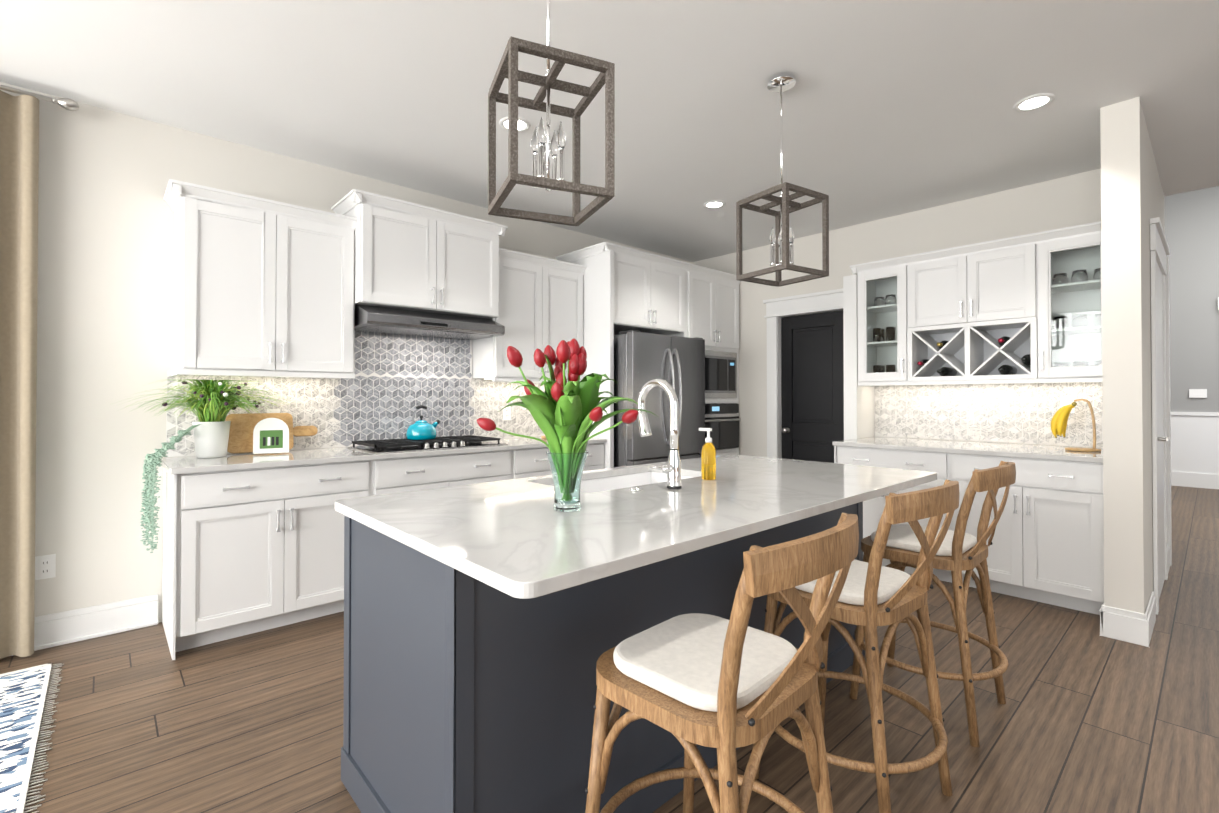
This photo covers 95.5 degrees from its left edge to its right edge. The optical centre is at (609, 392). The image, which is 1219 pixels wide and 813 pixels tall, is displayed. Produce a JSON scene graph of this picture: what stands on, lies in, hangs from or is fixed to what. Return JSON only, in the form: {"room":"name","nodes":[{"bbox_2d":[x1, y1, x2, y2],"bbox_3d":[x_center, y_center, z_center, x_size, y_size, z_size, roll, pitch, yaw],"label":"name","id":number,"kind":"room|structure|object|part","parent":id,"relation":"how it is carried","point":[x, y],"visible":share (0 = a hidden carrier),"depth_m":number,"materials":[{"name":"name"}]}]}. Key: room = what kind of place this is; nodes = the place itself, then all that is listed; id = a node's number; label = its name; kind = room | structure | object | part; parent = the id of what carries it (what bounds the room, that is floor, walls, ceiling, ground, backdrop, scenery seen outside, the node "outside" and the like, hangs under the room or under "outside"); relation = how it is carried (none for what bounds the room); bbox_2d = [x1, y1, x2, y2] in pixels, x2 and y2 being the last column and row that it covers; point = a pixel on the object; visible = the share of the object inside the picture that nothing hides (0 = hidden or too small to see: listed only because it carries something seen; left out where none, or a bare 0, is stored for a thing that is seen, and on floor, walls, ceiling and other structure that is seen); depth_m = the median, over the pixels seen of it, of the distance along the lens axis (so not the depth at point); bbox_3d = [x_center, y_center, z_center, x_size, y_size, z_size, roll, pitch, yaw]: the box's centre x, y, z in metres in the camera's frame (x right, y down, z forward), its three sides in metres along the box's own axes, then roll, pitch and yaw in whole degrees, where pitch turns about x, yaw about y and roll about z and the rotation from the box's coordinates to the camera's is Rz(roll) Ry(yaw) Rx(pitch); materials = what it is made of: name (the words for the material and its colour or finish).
{"room":"kitchen","nodes":[
{"label":"kitchen","id":0,"kind":"room"},
{"bbox_2d":[0,82,693,622],"bbox_3d":[-2.237,-0.112,3.421,8.790,2.780,0.140,0,-1,-42],"label":"wall","id":1,"kind":"structure","parent":0,"point":[106,226],"depth_m":2.95,"materials":[{"name":"beige paint"}]},
{"bbox_2d":[0,84,78,658],"bbox_3d":[-3.892,-0.118,1.712,3.241,2.731,0.144,0,-1,-42],"label":"curtain","id":2,"kind":"object","parent":1,"relation":"attached to","point":[19,158],"visible":1,"depth_m":2.65,"materials":[{"name":"fabric"}]},
{"bbox_3d":[-3.241,-0.090,2.265,1.250,2.685,0.083,0,-1,-42],"label":"panel","id":3,"kind":"part","parent":2,"relation":"part of","materials":[{"name":"fabric"}]},
{"bbox_3d":[-3.896,-1.452,1.728,3.241,0.062,0.133,0,-1,-42],"label":"rod","id":4,"kind":"part","parent":2,"relation":"part of","materials":[{"name":"silver metal"}]},
{"bbox_2d":[35,554,55,579],"bbox_3d":[-2.825,0.873,2.772,0.072,0.116,0.008,0,-1,-42],"label":"outlet","id":5,"kind":"object","parent":1,"relation":"attached to","point":[45,566],"visible":1,"depth_m":2.77,"materials":[{"name":"white plastic"}]},
{"bbox_2d":[11,594,157,655],"bbox_3d":[-3.959,1.184,1.720,3.970,0.163,0.031,0,-1,-42],"label":"baseboard","id":6,"kind":"structure","parent":1,"relation":"attached to","point":[65,627],"depth_m":2.88,"materials":[{"name":"white paint"}]},
{"bbox_2d":[168,180,359,378],"bbox_3d":[-2.023,-0.605,3.294,0.870,0.966,0.339,0,-1,-42],"label":"upper cabinet","id":7,"kind":"object","parent":1,"relation":"attached to","point":[356,325],"depth_m":3.12,"materials":[{"name":"white paint"}]},
{"bbox_2d":[166,331,544,456],"bbox_3d":[-1.455,-0.034,4.024,2.760,0.805,0.014,0,-1,-42],"label":"backsplash","id":8,"kind":"structure","parent":1,"relation":"attached to","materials":[{"name":"white tile"}]},
{"bbox_2d":[336,189,503,322],"bbox_3d":[-1.309,-0.895,3.895,0.990,0.676,0.419,0,-1,-42],"label":"upper cabinet","id":9,"kind":"object","parent":1,"relation":"attached to","point":[414,261],"depth_m":3.69,"materials":[{"name":"white paint"}]},
{"bbox_2d":[354,305,504,339],"bbox_3d":[-1.279,-0.485,3.858,0.960,0.141,0.504,0,-1,-42],"label":"hood","id":10,"kind":"object","parent":9,"relation":"attached to","point":[411,322],"depth_m":3.75,"materials":[{"name":"silver metal"}]},
{"bbox_2d":[468,249,583,382],"bbox_3d":[-0.650,-0.594,4.549,0.870,0.966,0.339,0,-1,-42],"label":"upper cabinet","id":11,"kind":"object","parent":1,"relation":"attached to","point":[544,297],"depth_m":4.36,"materials":[{"name":"white paint"}]},
{"bbox_2d":[0,485,1218,812],"bbox_3d":[2.810,1.302,2.711,15.300,0.060,8.300,0,-1,-42],"label":"floor","id":12,"kind":"structure","parent":0,"point":[1086,717],"depth_m":2.13,"materials":[{"name":"brown wood"}]},
{"bbox_2d":[0,663,63,812],"bbox_3d":[-3.114,1.250,1.123,2.813,0.014,1.450,0,-1,-42],"label":"kitchen rug","id":13,"kind":"object","parent":12,"relation":"on","point":[23,693],"visible":1,"depth_m":2.06,"materials":[{"name":"fabric"}]},
{"bbox_2d":[162,459,375,659],"bbox_3d":[-1.943,0.834,3.170,0.922,0.885,0.613,0,-1,-42],"label":"base cabinet","id":14,"kind":"object","parent":12,"relation":"on","point":[245,552],"depth_m":2.88,"materials":[{"name":"white paint"}]},
{"bbox_2d":[160,435,607,474],"bbox_3d":[-1.259,0.383,3.783,2.789,0.030,0.635,0,-1,-42],"label":"countertop","id":15,"kind":"structure","parent":14,"relation":"on","point":[174,464],"depth_m":3.27,"materials":[{"name":"white stone"}]},
{"bbox_2d":[110,379,295,552],"bbox_3d":[-2.124,0.352,3.001,0.881,0.846,0.571,0,-1,-42],"label":"potted plant","id":16,"kind":"object","parent":15,"relation":"on","point":[213,404],"visible":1,"depth_m":3.01,"materials":[{"name":"green plant"}]},
{"bbox_3d":[-2.237,0.260,3.113,0.176,0.200,0.176,0,-1,-42],"label":"pot","id":17,"kind":"part","parent":16,"relation":"part of","materials":[{"name":"white ceramic"}]},
{"bbox_2d":[253,418,288,453],"bbox_3d":[-2.004,0.252,3.282,0.180,0.210,0.093,0,-1,-30],"label":"photo frame","id":18,"kind":"object","parent":15,"relation":"on","point":[270,435],"visible":1,"depth_m":3.26,"materials":[{"name":"white plastic"}]},
{"bbox_2d":[225,413,317,453],"bbox_3d":[-2.067,0.242,3.409,0.490,0.234,0.052,0,-1,-42],"label":"cutting board","id":19,"kind":"object","parent":15,"relation":"on","point":[242,427],"visible":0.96,"depth_m":3.31,"materials":[{"name":"brown wood"}]},
{"bbox_2d":[348,435,507,453],"bbox_3d":[-1.230,0.345,3.800,0.915,0.045,0.520,0,-1,-42],"label":"cooktop","id":20,"kind":"object","parent":15,"relation":"in","point":[384,446],"depth_m":3.65,"materials":[{"name":"black metal"}]},
{"bbox_2d":[406,405,439,439],"bbox_3d":[-1.292,0.203,3.856,0.240,0.236,0.204,0,-1,-42],"label":"kettle","id":21,"kind":"object","parent":20,"relation":"on","point":[421,429],"visible":1,"depth_m":3.78,"materials":[{"name":"teal metal"}]},
{"bbox_2d":[376,451,515,494],"bbox_3d":[-1.245,0.840,3.808,0.970,0.885,0.613,0,-1,-42],"label":"base cabinet","id":22,"kind":"object","parent":12,"relation":"on","point":[429,471],"depth_m":3.56,"materials":[{"name":"white paint"}]},
{"bbox_2d":[516,443,603,478],"bbox_3d":[-0.562,0.846,4.432,0.880,0.885,0.613,0,-1,-42],"label":"base cabinet","id":23,"kind":"object","parent":12,"relation":"on","point":[534,462],"depth_m":4.07,"materials":[{"name":"white paint"}]},
{"bbox_2d":[341,503,864,812],"bbox_3d":[0.179,0.827,2.251,2.154,0.885,0.793,0,-1,-42],"label":"kitchen island","id":24,"kind":"object","parent":12,"relation":"on","point":[487,625],"depth_m":1.48,"materials":[{"name":"grey paint"}]},
{"bbox_2d":[335,455,936,602],"bbox_3d":[0.285,0.368,2.139,2.210,0.030,1.110,0,-1,-42],"label":"island countertop","id":25,"kind":"structure","parent":24,"relation":"on","point":[507,536],"depth_m":1.58,"materials":[{"name":"white stone"}]},
{"bbox_2d":[477,338,657,511],"bbox_3d":[-0.111,0.091,1.646,0.525,0.512,0.528,0,-1,-42],"label":"tulip vase","id":26,"kind":"object","parent":25,"relation":"on","point":[565,414],"visible":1,"depth_m":1.59,"materials":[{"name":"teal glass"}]},
{"bbox_3d":[-0.126,0.261,1.649,0.127,0.172,0.127,0,-1,-42],"label":"glass","id":27,"kind":"part","parent":26,"relation":"part of","materials":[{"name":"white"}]},
{"bbox_2d":[547,467,686,490],"bbox_3d":[0.068,0.487,2.332,0.776,0.230,0.436,0,-1,-42],"label":"sink","id":28,"kind":"object","parent":25,"relation":"in","point":[617,478],"depth_m":2.58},
{"bbox_2d":[627,379,686,490],"bbox_3d":[0.135,0.148,2.057,0.190,0.405,0.212,0,-1,-42],"label":"faucet","id":29,"kind":"object","parent":25,"relation":"on","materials":[{"name":"silver metal"}]},
{"bbox_2d":[699,428,715,479],"bbox_3d":[0.400,0.249,2.271,0.060,0.208,0.074,0,-1,-42],"label":"soap bottle","id":30,"kind":"object","parent":25,"relation":"on","point":[708,461],"visible":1,"depth_m":2.24,"materials":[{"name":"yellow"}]},
{"bbox_2d":[614,330,704,466],"bbox_3d":[0.267,0.389,4.952,0.916,1.767,0.910,0,-1,-42],"label":"fridge","id":31,"kind":"object","parent":12,"relation":"on","point":[640,358],"depth_m":4.56,"materials":[{"name":"silver metal"}]},
{"bbox_2d":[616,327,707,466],"bbox_3d":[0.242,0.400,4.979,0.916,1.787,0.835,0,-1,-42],"label":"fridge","id":32,"kind":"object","parent":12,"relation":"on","point":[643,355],"depth_m":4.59,"materials":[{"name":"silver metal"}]},
{"bbox_2d":[692,264,740,455],"bbox_3d":[0.850,0.047,5.695,0.873,2.506,0.666,0,-1,-42],"label":"tall cabinet","id":33,"kind":"object","parent":12,"relation":"on","point":[715,293],"depth_m":5.53,"materials":[{"name":"white paint"}]},
{"bbox_3d":[1.080,0.270,5.442,0.656,0.022,0.051,0,-1,-42],"label":"oven handle","id":34,"kind":"part","parent":33,"relation":"part of","materials":[{"name":"silver metal"}]},
{"bbox_2d":[585,512,858,812],"bbox_3d":[0.235,0.761,1.242,0.548,0.998,0.573,0,-1,-42],"label":"stool","id":35,"kind":"object","parent":12,"relation":"on","point":[726,688],"visible":1,"depth_m":1.12,"materials":[{"name":"brown wood"}]},
{"bbox_3d":[0.219,0.596,1.261,0.372,0.034,0.346,0,-1,-42],"label":"seat","id":36,"kind":"part","parent":35,"relation":"part of","materials":[{"name":"fabric"}]},
{"bbox_2d":[753,479,959,812],"bbox_3d":[0.779,0.766,1.780,0.548,0.998,0.573,0,-1,-42],"label":"stool","id":37,"kind":"object","parent":12,"relation":"on","point":[875,593],"visible":0.65,"depth_m":1.59,"materials":[{"name":"brown wood"}]},
{"bbox_3d":[0.763,0.601,1.800,0.372,0.034,0.346,0,-1,-42],"label":"seat","id":38,"kind":"part","parent":37,"relation":"part of","materials":[{"name":"fabric"}]},
{"bbox_2d":[850,461,1015,746],"bbox_3d":[1.319,0.771,2.280,0.549,0.998,0.574,0,-1,-42],"label":"stool","id":39,"kind":"object","parent":12,"relation":"on","point":[960,550],"visible":0.77,"depth_m":2.10,"materials":[{"name":"brown wood"}]},
{"bbox_3d":[1.302,0.606,2.299,0.367,0.034,0.340,0,-1,-42],"label":"seat","id":40,"kind":"part","parent":39,"relation":"part of","materials":[{"name":"fabric"}]},
{"bbox_2d":[832,221,1103,614],"bbox_3d":[2.486,0.116,3.959,0.808,2.337,1.688,0,-1,-42],"label":"hutch","id":41,"kind":"object","parent":12,"relation":"on","point":[984,346],"visible":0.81,"depth_m":3.85,"materials":[{"name":"white paint"}]},
{"bbox_2d":[832,437,1102,462],"bbox_3d":[2.526,0.384,3.917,0.800,0.030,1.576,0,-1,-42],"label":"countertop","id":42,"kind":"structure","parent":41,"relation":"on","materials":[{"name":"stone"}]},
{"bbox_2d":[1051,399,1100,451],"bbox_3d":[2.954,0.201,3.512,0.176,0.326,0.247,0,-1,-42],"label":"stand","id":43,"kind":"object","parent":41,"relation":"on","point":[1059,420],"visible":1,"depth_m":3.51,"materials":[{"name":"yellow food"}]},
{"bbox_2d":[0,0,1218,261],"bbox_3d":[0.736,-1.575,0.842,9.680,0.100,8.300,0,-1,-42],"label":"ceiling","id":44,"kind":"structure","parent":0,"point":[896,106],"depth_m":2.74,"materials":[{"name":"paint"}]},
{"bbox_2d":[499,117,530,131],"bbox_3d":[-0.529,-1.501,3.099,0.176,0.006,0.176,0,-1,-42],"label":"recessed light","id":45,"kind":"object","parent":44,"relation":"in","point":[524,124],"visible":0.69,"depth_m":3.09,"materials":[{"name":"white"}]},
{"bbox_2d":[488,0,614,225],"bbox_3d":[-0.183,-1.037,1.656,0.301,0.961,0.301,0,-1,-23],"label":"pendant light","id":46,"kind":"object","parent":44,"relation":"hanging from","point":[514,75],"visible":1,"depth_m":1.62,"materials":[{"name":"brown wood"}]},
{"bbox_2d":[703,200,725,208],"bbox_3d":[0.831,-1.490,4.383,0.176,0.006,0.176,0,-1,-42],"label":"recessed light","id":47,"kind":"object","parent":44,"relation":"in","point":[714,204],"visible":1,"depth_m":4.38,"materials":[{"name":"white"}]},
{"bbox_2d":[736,75,828,286],"bbox_3d":[0.824,-1.028,2.652,0.301,0.961,0.301,0,-1,-32],"label":"pendant light","id":48,"kind":"object","parent":44,"relation":"hanging from","point":[781,239],"visible":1,"depth_m":2.63,"materials":[{"name":"brown wood"}]},
{"bbox_2d":[1013,93,1054,111],"bbox_3d":[2.200,-1.503,2.871,0.176,0.006,0.176,0,-1,-42],"label":"recessed light","id":49,"kind":"object","parent":44,"relation":"in","point":[1033,102],"visible":1,"depth_m":2.87,"materials":[{"name":"white"}]},
{"bbox_2d":[694,169,1100,456],"bbox_3d":[2.204,-0.097,4.972,0.140,2.780,3.565,0,-1,-42],"label":"wall","id":50,"kind":"structure","parent":0,"point":[1067,201],"depth_m":4.75,"materials":[{"name":"beige paint"}]},
{"bbox_2d":[763,288,842,457],"bbox_3d":[1.923,0.183,5.244,0.183,2.225,0.944,0,-1,-42],"label":"door frame","id":51,"kind":"structure","parent":50,"relation":"attached to","point":[777,309],"depth_m":5.46,"materials":[{"name":"white paint"}]},
{"bbox_2d":[781,311,843,462],"bbox_3d":[1.918,0.268,5.239,0.108,2.036,0.666,0,-1,-42],"label":"pantry door","id":52,"kind":"structure","parent":50,"relation":"in","point":[812,375],"depth_m":5.26,"materials":[{"name":"black paint"}]},
{"bbox_3d":[1.724,0.367,5.424,0.072,0.056,0.056,0,-1,-42],"label":"knob","id":53,"kind":"part","parent":52,"relation":"part of","materials":[{"name":"silver metal"}]},
{"bbox_2d":[874,382,1102,447],"bbox_3d":[2.813,0.141,4.183,0.014,0.460,1.578,0,-1,-42],"label":"backsplash","id":54,"kind":"structure","parent":50,"relation":"attached to","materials":[{"name":"white tile"}]},
{"bbox_2d":[1100,97,1164,613],"bbox_3d":[3.406,-0.110,3.554,2.060,2.780,0.150,0,-1,-42],"label":"wall","id":55,"kind":"structure","parent":0,"point":[1132,198],"depth_m":2.87,"materials":[{"name":"beige paint"}]},
{"bbox_2d":[1099,591,1155,646],"bbox_3d":[2.816,1.195,3.002,0.500,0.160,0.190,0,-1,-42],"label":"baseboard","id":56,"kind":"structure","parent":55,"relation":"attached to","point":[1133,627],"depth_m":2.84,"materials":[{"name":"white paint"}]},
{"bbox_2d":[1150,217,1171,614],"bbox_3d":[3.684,0.131,3.666,1.504,2.300,0.057,0,-1,-42],"label":"door frame","id":57,"kind":"structure","parent":55,"relation":"attached to","point":[1161,422],"depth_m":3.56,"materials":[{"name":"white paint"}]},
{"bbox_3d":[3.335,0.278,3.338,0.132,0.024,0.047,0,-1,-42],"label":"hall door lever trim","id":58,"kind":"part","parent":57,"relation":"part of","materials":[{"name":"silver metal"}]},
{"bbox_2d":[1164,186,1218,411],"bbox_3d":[8.724,-0.986,7.260,0.140,4.600,7.000,0,-1,-42],"label":"wall","id":59,"kind":"structure","parent":0,"point":[1192,227],"depth_m":7.75,"materials":[{"name":"grey paint"}]},
{"bbox_2d":[1171,297,1218,488],"bbox_3d":[8.655,0.003,7.187,0.045,2.620,7.000,0,-1,-42],"label":"trim","id":60,"kind":"structure","parent":59,"relation":"attached to","point":[1194,449],"depth_m":7.72,"materials":[{"name":"white paint"}]},
{"bbox_2d":[1189,389,1206,397],"bbox_3d":[8.190,0.008,7.705,0.008,0.120,0.170,0,-1,-42],"label":"switch plate","id":61,"kind":"object","parent":59,"relation":"attached to","point":[1197,393],"visible":0.93,"depth_m":7.70,"materials":[{"name":"white plastic"}]}
]}

